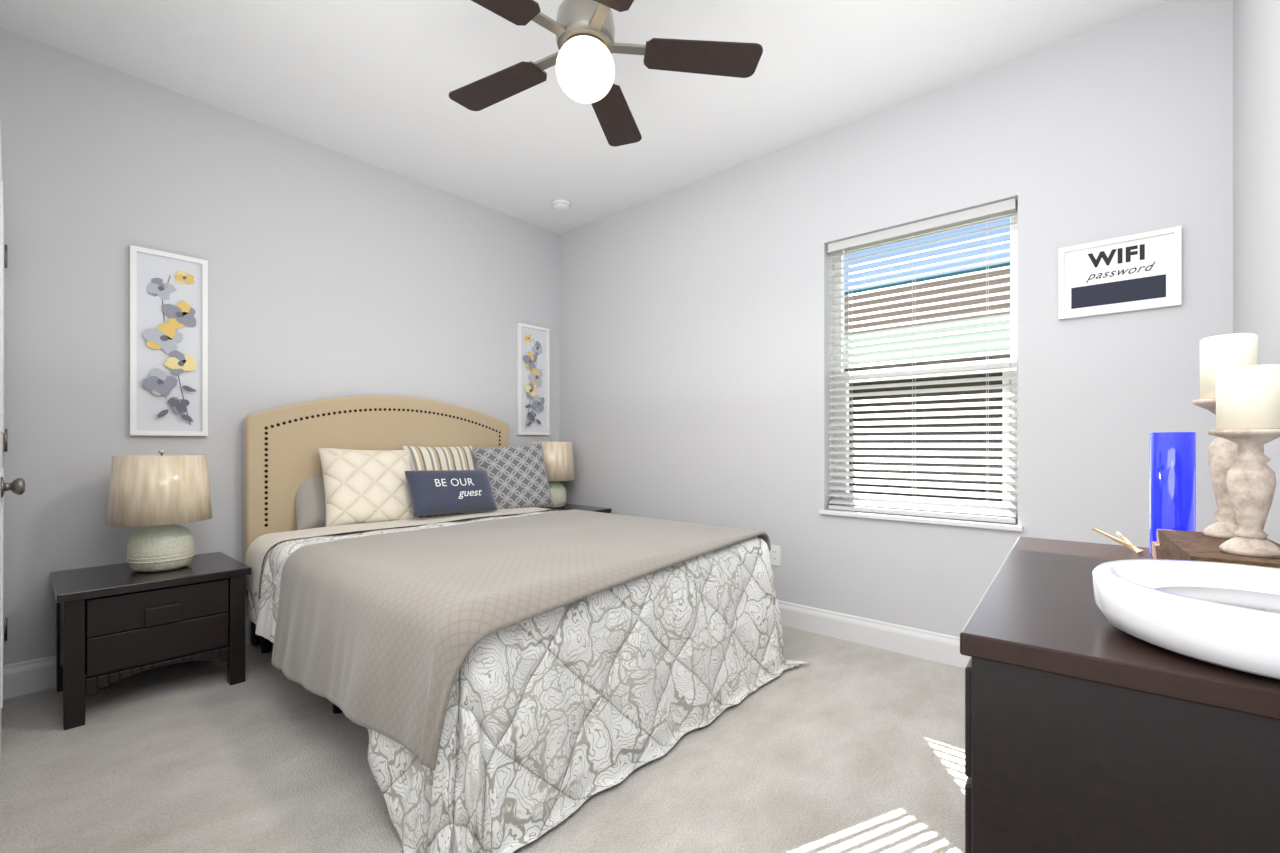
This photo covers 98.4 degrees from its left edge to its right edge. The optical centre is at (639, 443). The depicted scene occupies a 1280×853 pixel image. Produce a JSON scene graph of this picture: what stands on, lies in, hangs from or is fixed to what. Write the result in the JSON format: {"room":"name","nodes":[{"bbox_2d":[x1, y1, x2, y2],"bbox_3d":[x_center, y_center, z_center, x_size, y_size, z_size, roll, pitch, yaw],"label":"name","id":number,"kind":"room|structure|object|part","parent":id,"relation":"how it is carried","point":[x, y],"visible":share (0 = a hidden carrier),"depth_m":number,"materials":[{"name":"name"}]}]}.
{"room":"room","nodes":[
{"label":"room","id":0,"kind":"room"},
{"bbox_2d":[3,617,249,699],"bbox_3d":[-1.638,0.973,3.343,0.016,0.135,3.000,0,0,41],"label":"baseboard","id":1,"kind":"structure","parent":0,"point":[35,675],"depth_m":2.31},
{"bbox_2d":[0,27,558,664],"bbox_3d":[-1.699,-0.330,3.376,0.120,2.740,3.370,0,0,41],"label":"wall","id":2,"kind":"structure","parent":0,"point":[332,274],"depth_m":2.77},
{"bbox_2d":[129,245,207,435],"bbox_3d":[-2.241,-0.475,2.635,0.037,0.870,0.285,0,0,41],"label":"picture","id":3,"kind":"object","parent":2,"relation":"attached to","point":[168,292],"visible":1,"depth_m":2.63,"materials":[{"name":"white paper"}]},
{"bbox_2d":[517,323,549,434],"bbox_3d":[-0.817,-0.490,4.256,0.037,0.840,0.295,0,0,41],"label":"picture","id":4,"kind":"object","parent":2,"relation":"attached to","point":[533,342],"visible":1,"depth_m":4.25,"materials":[{"name":"white paper"}]},
{"bbox_2d":[0,626,967,852],"bbox_3d":[-0.239,1.080,2.114,4.140,0.080,3.400,0,0,41],"label":"floor","id":5,"kind":"structure","parent":0,"point":[855,747],"depth_m":1.76,"materials":[{"name":"beige carpet"}]},
{"bbox_2d":[50,552,250,729],"bbox_3d":[-2.096,0.790,2.374,0.538,0.500,0.586,0,0,41],"label":"nightstand","id":6,"kind":"object","parent":5,"relation":"on","point":[111,620],"visible":0.99,"depth_m":2.20,"materials":[{"name":"black wood"}]},
{"bbox_2d":[105,450,212,572],"bbox_3d":[-2.079,0.282,2.399,0.352,0.513,0.352,0,0,41],"label":"lamp","id":7,"kind":"object","parent":6,"relation":"on","point":[159,493],"visible":1,"depth_m":2.30,"materials":[{"name":"fabric"}]},
{"bbox_2d":[243,395,808,852],"bbox_3d":[-0.717,0.372,2.653,2.428,1.335,1.915,0,0,41],"label":"bed","id":8,"kind":"object","parent":5,"relation":"on","point":[506,660],"visible":1,"depth_m":1.89,"materials":[{"name":"white fabric"}]},
{"bbox_3d":[-0.721,0.904,2.710,1.990,0.268,1.493,0,0,41],"label":"frame","id":9,"kind":"part","parent":8,"relation":"part of","materials":[{"name":"black wood"}]},
{"bbox_2d":[318,448,418,526],"bbox_3d":[-1.507,0.241,3.094,0.520,0.490,0.154,3,-26,-45],"label":"pillow","id":10,"kind":"object","parent":8,"relation":"on","point":[363,486],"depth_m":3.01,"materials":[{"name":"beige fabric"}]},
{"bbox_3d":[-1.498,0.372,3.419,0.083,1.335,1.590,0,0,41],"label":"headboard","id":11,"kind":"part","parent":8,"relation":"part of","materials":[{"name":"beige fabric"}]},
{"bbox_2d":[472,443,553,509],"bbox_3d":[-0.849,0.230,3.722,0.520,0.490,0.153,-5,-13,-35],"label":"pillow","id":12,"kind":"object","parent":8,"relation":"on","point":[517,475],"depth_m":3.66,"materials":[{"name":"grey fabric"}]},
{"bbox_2d":[272,509,770,770],"bbox_3d":[-0.408,0.625,2.402,1.394,0.444,1.781,0,0,41],"label":"throw blanket","id":13,"kind":"object","parent":8,"relation":"on","point":[488,645],"depth_m":1.75,"materials":[{"name":"beige fabric"}]},
{"bbox_2d":[546,504,610,512],"bbox_3d":[-0.590,0.757,4.065,0.568,0.565,0.506,0,0,41],"label":"nightstand","id":14,"kind":"object","parent":5,"relation":"on","point":[567,506],"visible":0.02,"depth_m":4.07,"materials":[{"name":"black wood"}]},
{"bbox_2d":[530,439,574,507],"bbox_3d":[-0.666,0.217,4.159,0.352,0.513,0.352,0,0,41],"label":"lamp","id":15,"kind":"object","parent":14,"relation":"on","point":[558,456],"visible":0.73,"depth_m":4.04,"materials":[{"name":"fabric"}]},
{"bbox_2d":[960,537,1279,852],"bbox_3d":[0.890,0.645,0.982,0.458,0.790,0.970,0,0,38],"label":"dresser","id":16,"kind":"object","parent":5,"relation":"on","point":[1084,734],"visible":0.96,"depth_m":0.66,"materials":[{"name":"brown wood"}]},
{"bbox_2d":[1092,528,1143,553],"bbox_3d":[1.156,0.229,1.315,0.052,0.038,0.136,0,0,3],"label":"reed sticks","id":17,"kind":"object","parent":16,"relation":"on","point":[1126,543],"visible":1,"depth_m":1.32,"materials":[{"name":"brown wood"}]},
{"bbox_2d":[1149,432,1195,552],"bbox_3d":[1.199,0.112,1.243,0.076,0.275,0.076,0,0,41],"label":"vase","id":18,"kind":"object","parent":16,"relation":"on","point":[1172,455],"visible":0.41,"depth_m":1.22,"materials":[{"name":"blue glass"}]},
{"bbox_2d":[1092,559,1279,680],"bbox_3d":[0.771,0.212,0.673,0.340,0.074,0.340,0,0,41],"label":"bowl","id":19,"kind":"object","parent":16,"relation":"on","point":[1225,615],"visible":1,"depth_m":0.66,"materials":[{"name":"white ceramic"}]},
{"bbox_2d":[1152,529,1279,567],"bbox_3d":[1.089,0.218,1.020,0.180,0.062,0.390,0,0,38],"label":"tray","id":20,"kind":"object","parent":16,"relation":"on","point":[1170,544],"visible":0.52,"depth_m":1.01,"materials":[{"name":"brown wood"}]},
{"bbox_2d":[1192,333,1257,538],"bbox_3d":[1.176,-0.015,1.103,0.104,0.400,0.104,0,0,41],"label":"candle holder","id":21,"kind":"object","parent":20,"relation":"on","point":[1218,352],"visible":0.47,"depth_m":1.09,"materials":[{"name":"stone"}]},
{"bbox_2d":[1207,364,1279,557],"bbox_3d":[1.034,0.028,0.935,0.104,0.315,0.104,0,0,41],"label":"candle holder","id":22,"kind":"object","parent":20,"relation":"on","point":[1247,397],"visible":1,"depth_m":0.92,"materials":[{"name":"stone"}]},
{"bbox_2d":[0,0,1169,233],"bbox_3d":[-0.239,-1.750,2.114,4.140,0.100,3.400,0,0,41],"label":"ceiling","id":23,"kind":"structure","parent":0,"point":[371,82],"depth_m":2.49,"materials":[{"name":"white paint"}]},
{"bbox_2d":[552,199,570,209],"bbox_3d":[-0.553,-1.681,3.893,0.132,0.036,0.132,0,0,41],"label":"smoke detector","id":24,"kind":"object","parent":23,"relation":"attached to","point":[560,204],"visible":1,"depth_m":3.86,"materials":[{"name":"white plastic"}]},
{"bbox_2d":[449,0,762,146],"bbox_3d":[-0.226,-1.466,1.958,1.230,0.467,1.216,0,0,41],"label":"ceiling fan","id":25,"kind":"object","parent":23,"relation":"hanging from","point":[584,30],"depth_m":1.97,"materials":[{"name":"brown wood"}]},
{"bbox_2d":[559,0,1232,636],"bbox_3d":[0.807,-0.330,3.305,3.740,2.740,0.170,0,0,41],"label":"wall","id":26,"kind":"structure","parent":0,"point":[694,323],"depth_m":2.72,"materials":[{"name":"white paint"}]},
{"bbox_2d":[769,545,780,565],"bbox_3d":[0.782,0.646,3.207,0.072,0.116,0.008,0,0,41],"label":"outlet","id":27,"kind":"object","parent":26,"relation":"attached to","point":[775,553],"visible":0.93,"depth_m":3.20,"materials":[{"name":"white plastic"}]},
{"bbox_2d":[778,600,970,667],"bbox_3d":[0.745,0.973,3.235,3.740,0.135,0.016,0,0,41],"label":"baseboard","id":28,"kind":"structure","parent":26,"relation":"attached to","point":[924,644],"depth_m":2.82,"materials":[{"name":"white wood"}]},
{"bbox_2d":[819,510,1022,531],"bbox_3d":[1.371,0.371,2.765,0.920,0.021,0.155,0,0,41],"label":"window sill","id":29,"kind":"structure","parent":26,"relation":"attached to","point":[827,512],"depth_m":2.66,"materials":[{"name":"white wood"}]},
{"bbox_2d":[828,198,1017,523],"bbox_3d":[1.370,-0.370,2.764,0.856,1.452,0.079,0,0,41],"label":"window blind","id":30,"kind":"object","parent":26,"relation":"in","point":[986,213],"depth_m":2.73,"materials":[{"name":"white plastic"}]},
{"bbox_2d":[834,213,1017,521],"bbox_3d":[1.431,-0.370,2.833,0.880,1.460,0.045,0,0,41],"label":"window frame","id":31,"kind":"structure","parent":26,"relation":"in","point":[1013,219],"depth_m":2.70,"materials":[{"name":"white plastic"}]},
{"bbox_2d":[1058,226,1181,319],"bbox_3d":[1.906,-0.673,2.207,0.370,0.297,0.022,0,0,41],"label":"sign","id":32,"kind":"object","parent":26,"relation":"attached to","point":[1161,286],"visible":1,"depth_m":2.20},
{"bbox_2d":[1088,244,1144,267],"bbox_3d":[1.903,-0.750,2.210,0.174,0.061,0.002,0,0,41],"label":"lettering","id":33,"kind":"object","parent":32,"relation":"attached to","point":[1102,254],"depth_m":2.20},
{"bbox_2d":[1086,262,1154,282],"bbox_3d":[1.913,-0.684,2.201,0.210,0.042,0.002,0,0,41],"label":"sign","id":34,"kind":"object","parent":32,"relation":"attached to","point":[1122,271],"depth_m":2.20,"materials":[{"name":"paint"}]},
{"bbox_2d":[1233,0,1279,543],"bbox_3d":[1.201,-0.330,0.829,0.120,2.740,3.370,0,0,41],"label":"wall","id":35,"kind":"structure","parent":0,"point":[1256,23],"depth_m":1.64,"materials":[{"name":"grey paint"}]},
{"label":"outside","id":36,"kind":"structure","parent":0,"visible":0},
{"bbox_2d":[844,215,1009,501],"bbox_3d":[3.521,-1.960,6.197,20.000,6.000,0.100,0,0,41],"label":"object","id":37,"kind":"structure","parent":36,"point":[1004,221],"depth_m":6.32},
{"bbox_3d":[-1.269,-0.330,0.942,3.740,2.740,0.120,0,0,41],"label":"wall","id":38,"kind":"structure","parent":0,"visible":0},
{"bbox_2d":[0,127,24,773],"bbox_3d":[-2.261,0.019,1.968,0.825,2.018,0.087,0,0,41],"label":"door","id":39,"kind":"structure","parent":38,"relation":"in","point":[17,486],"depth_m":1.76,"materials":[{"name":"white wood"}]}
]}

